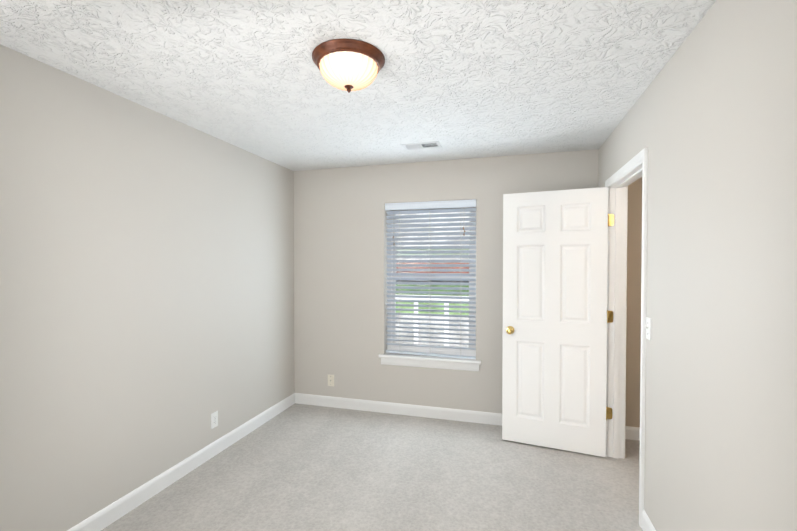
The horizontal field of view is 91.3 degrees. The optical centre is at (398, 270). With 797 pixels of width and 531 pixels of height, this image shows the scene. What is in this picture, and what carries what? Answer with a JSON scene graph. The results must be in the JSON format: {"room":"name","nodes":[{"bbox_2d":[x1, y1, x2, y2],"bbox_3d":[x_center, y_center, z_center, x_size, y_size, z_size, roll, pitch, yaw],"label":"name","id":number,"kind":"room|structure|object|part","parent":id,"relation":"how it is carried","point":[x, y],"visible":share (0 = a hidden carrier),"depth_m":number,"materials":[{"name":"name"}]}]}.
{"room":"empty bedroom","nodes":[
{"label":"empty bedroom","id":0,"kind":"room"},
{"bbox_2d":[0,44,294,530],"bbox_3d":[-1.712,0.214,2.127,0.115,2.440,4.135,0,1,16],"label":"wall","id":1,"kind":"structure","parent":0,"point":[146,293],"depth_m":2.26,"materials":[{"name":"grey paint"}]},
{"bbox_2d":[67,393,294,530],"bbox_3d":[-1.635,1.380,2.185,0.013,0.106,4.020,0,1,16],"label":"baseboard","id":2,"kind":"structure","parent":1,"relation":"attached to","point":[103,518],"depth_m":2.60,"materials":[{"name":"white wood"}]},
{"bbox_2d":[211,411,217,428],"bbox_3d":[-1.411,1.148,2.991,0.007,0.115,0.070,0,1,16],"label":"outlet","id":3,"kind":"object","parent":1,"relation":"attached to","point":[213,419],"visible":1,"depth_m":2.99,"materials":[{"name":"white plastic"}]},
{"bbox_2d":[0,0,715,170],"bbox_3d":[0.375,-1.048,1.615,4.400,0.100,4.315,0,1,16],"label":"ceiling","id":4,"kind":"structure","parent":0,"point":[462,79],"depth_m":1.91,"materials":[{"name":"white paint"}]},
{"bbox_2d":[312,38,384,92],"bbox_3d":[-0.235,-0.922,1.848,0.342,0.159,0.342,0,1,16],"label":"ceiling light","id":5,"kind":"object","parent":4,"relation":"attached to","point":[348,65],"visible":1,"depth_m":1.75,"materials":[{"name":"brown glass"}]},
{"bbox_3d":[-0.235,-0.919,1.848,0.278,0.094,0.278,0,1,16],"label":"glass","id":6,"kind":"part","parent":5,"relation":"part of","materials":[{"name":"white glass"}]},
{"bbox_2d":[401,141,441,149],"bbox_3d":[0.190,-1.020,3.196,0.305,0.007,0.155,0,1,16],"label":"ceiling vent","id":7,"kind":"object","parent":4,"relation":"in","point":[422,145],"visible":1,"depth_m":3.19,"materials":[{"name":"silver metal"}]},
{"bbox_2d":[101,403,642,530],"bbox_3d":[0.375,1.492,1.657,4.400,0.100,4.315,0,1,16],"label":"floor","id":8,"kind":"structure","parent":0,"point":[299,467],"depth_m":2.61,"materials":[{"name":"carpet"}]},
{"bbox_2d":[294,149,641,426],"bbox_3d":[0.933,0.189,3.626,4.400,2.440,0.180,0,1,16],"label":"wall","id":9,"kind":"structure","parent":0,"point":[340,276],"depth_m":3.83,"materials":[{"name":"grey paint"}]},
{"bbox_2d":[328,375,333,385],"bbox_3d":[-0.696,1.131,3.999,0.070,0.115,0.012,0,1,16],"label":"outlet","id":10,"kind":"object","parent":9,"relation":"attached to","point":[330,380],"visible":1,"depth_m":4.00,"materials":[{"name":"beige plastic"}]},
{"bbox_2d":[295,393,501,425],"bbox_3d":[0.296,1.354,3.724,2.900,0.106,0.013,0,1,16],"label":"baseboard","id":11,"kind":"structure","parent":9,"relation":"attached to","point":[417,410],"depth_m":3.79,"materials":[{"name":"white wood"}]},
{"bbox_2d":[378,352,480,364],"bbox_3d":[0.296,0.842,3.755,0.980,0.030,0.152,0,1,16],"label":"window sill","id":12,"kind":"structure","parent":9,"relation":"attached to","point":[427,358],"depth_m":3.70,"materials":[{"name":"white wood"}]},
{"bbox_2d":[381,358,478,370],"bbox_3d":[0.286,0.893,3.717,0.950,0.072,0.018,0,1,16],"label":"trim","id":13,"kind":"structure","parent":9,"relation":"attached to","point":[433,364],"depth_m":3.70,"materials":[{"name":"white wood"}]},
{"bbox_2d":[387,207,475,355],"bbox_3d":[0.325,0.098,3.845,0.890,1.515,0.065,0,1,16],"label":"window","id":14,"kind":"structure","parent":9,"relation":"in","point":[464,352],"depth_m":3.83,"materials":[{"name":"white plastic"}]},
{"bbox_2d":[385,199,475,358],"bbox_3d":[0.301,0.088,3.758,0.882,1.488,0.088,0,1,16],"label":"window blind","id":15,"kind":"object","parent":14,"relation":"attached to","point":[434,205],"visible":0.96,"depth_m":3.75,"materials":[{"name":"white plastic"}]},
{"bbox_2d":[625,426,639,440],"bbox_3d":[2.351,1.364,3.148,1.140,0.106,0.013,0,1,16],"label":"baseboard","id":16,"kind":"structure","parent":9,"relation":"attached to","point":[632,433],"depth_m":3.24,"materials":[{"name":"white wood"}]},
{"bbox_2d":[598,0,796,530],"bbox_3d":[1.206,0.227,1.369,0.115,2.440,4.020,0,1,16],"label":"wall","id":17,"kind":"structure","parent":0,"point":[709,120],"depth_m":1.39,"materials":[{"name":"grey paint"}]},
{"bbox_2d":[605,147,647,526],"bbox_3d":[1.541,0.373,2.565,0.151,2.107,0.896,0,1,16],"label":"door frame","id":18,"kind":"structure","parent":17,"relation":"attached to","point":[616,306],"depth_m":2.92,"materials":[{"name":"white wood"}]},
{"bbox_2d":[502,187,607,456],"bbox_3d":[1.218,0.391,3.085,0.762,2.030,0.035,0,1,23],"label":"door","id":19,"kind":"structure","parent":18,"relation":"attached to","point":[555,257],"depth_m":3.06,"materials":[{"name":"white wood"}]},
{"bbox_2d":[506,326,514,333],"bbox_3d":[0.911,0.489,3.218,0.096,0.066,0.171,0,1,23],"label":"door knob","id":20,"kind":"object","parent":19,"relation":"attached to","point":[510,330],"depth_m":3.14,"materials":[{"name":"gold metal"}]},
{"bbox_2d":[606,214,608,420],"bbox_3d":[1.576,0.353,2.940,0.012,1.563,0.046,0,1,23],"label":"hinges","id":21,"kind":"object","parent":19,"relation":"attached to","point":[607,321],"depth_m":2.92,"materials":[{"name":"gold metal"}]},
{"bbox_2d":[607,214,613,418],"bbox_3d":[1.603,0.353,2.947,0.039,1.555,0.002,0,1,16],"label":"jamb hinge leaves","id":22,"kind":"object","parent":18,"relation":"attached to","point":[611,219],"visible":0.92,"depth_m":2.95,"materials":[{"name":"gold metal"}]},
{"bbox_2d":[645,317,650,339],"bbox_3d":[1.342,0.314,2.106,0.021,0.115,0.070,0,1,16],"label":"light switch","id":23,"kind":"object","parent":17,"relation":"attached to","point":[648,328],"visible":1,"depth_m":2.10,"materials":[{"name":"white plastic"}]},
{"bbox_2d":[641,509,655,530],"bbox_3d":[1.145,1.393,1.406,0.013,0.106,4.020,0,1,16],"label":"baseboard","id":24,"kind":"structure","parent":17,"relation":"attached to","point":[646,524],"depth_m":2.10,"materials":[{"name":"white wood"}]},
{"label":"outside","id":25,"kind":"structure","parent":0,"visible":0},
{"bbox_2d":[396,212,468,346],"bbox_3d":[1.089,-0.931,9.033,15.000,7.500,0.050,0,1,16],"label":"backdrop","id":26,"kind":"structure","parent":25,"point":[436,326],"depth_m":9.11,"materials":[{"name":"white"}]},
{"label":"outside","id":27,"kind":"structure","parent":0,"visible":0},
{"bbox_2d":[396,294,468,345],"bbox_3d":[0.640,1.362,5.250,4.200,2.040,0.090,0,1,16],"label":"posts","id":28,"kind":"object","parent":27,"point":[446,331],"depth_m":5.25,"materials":[{"name":"white paint"}]}
]}

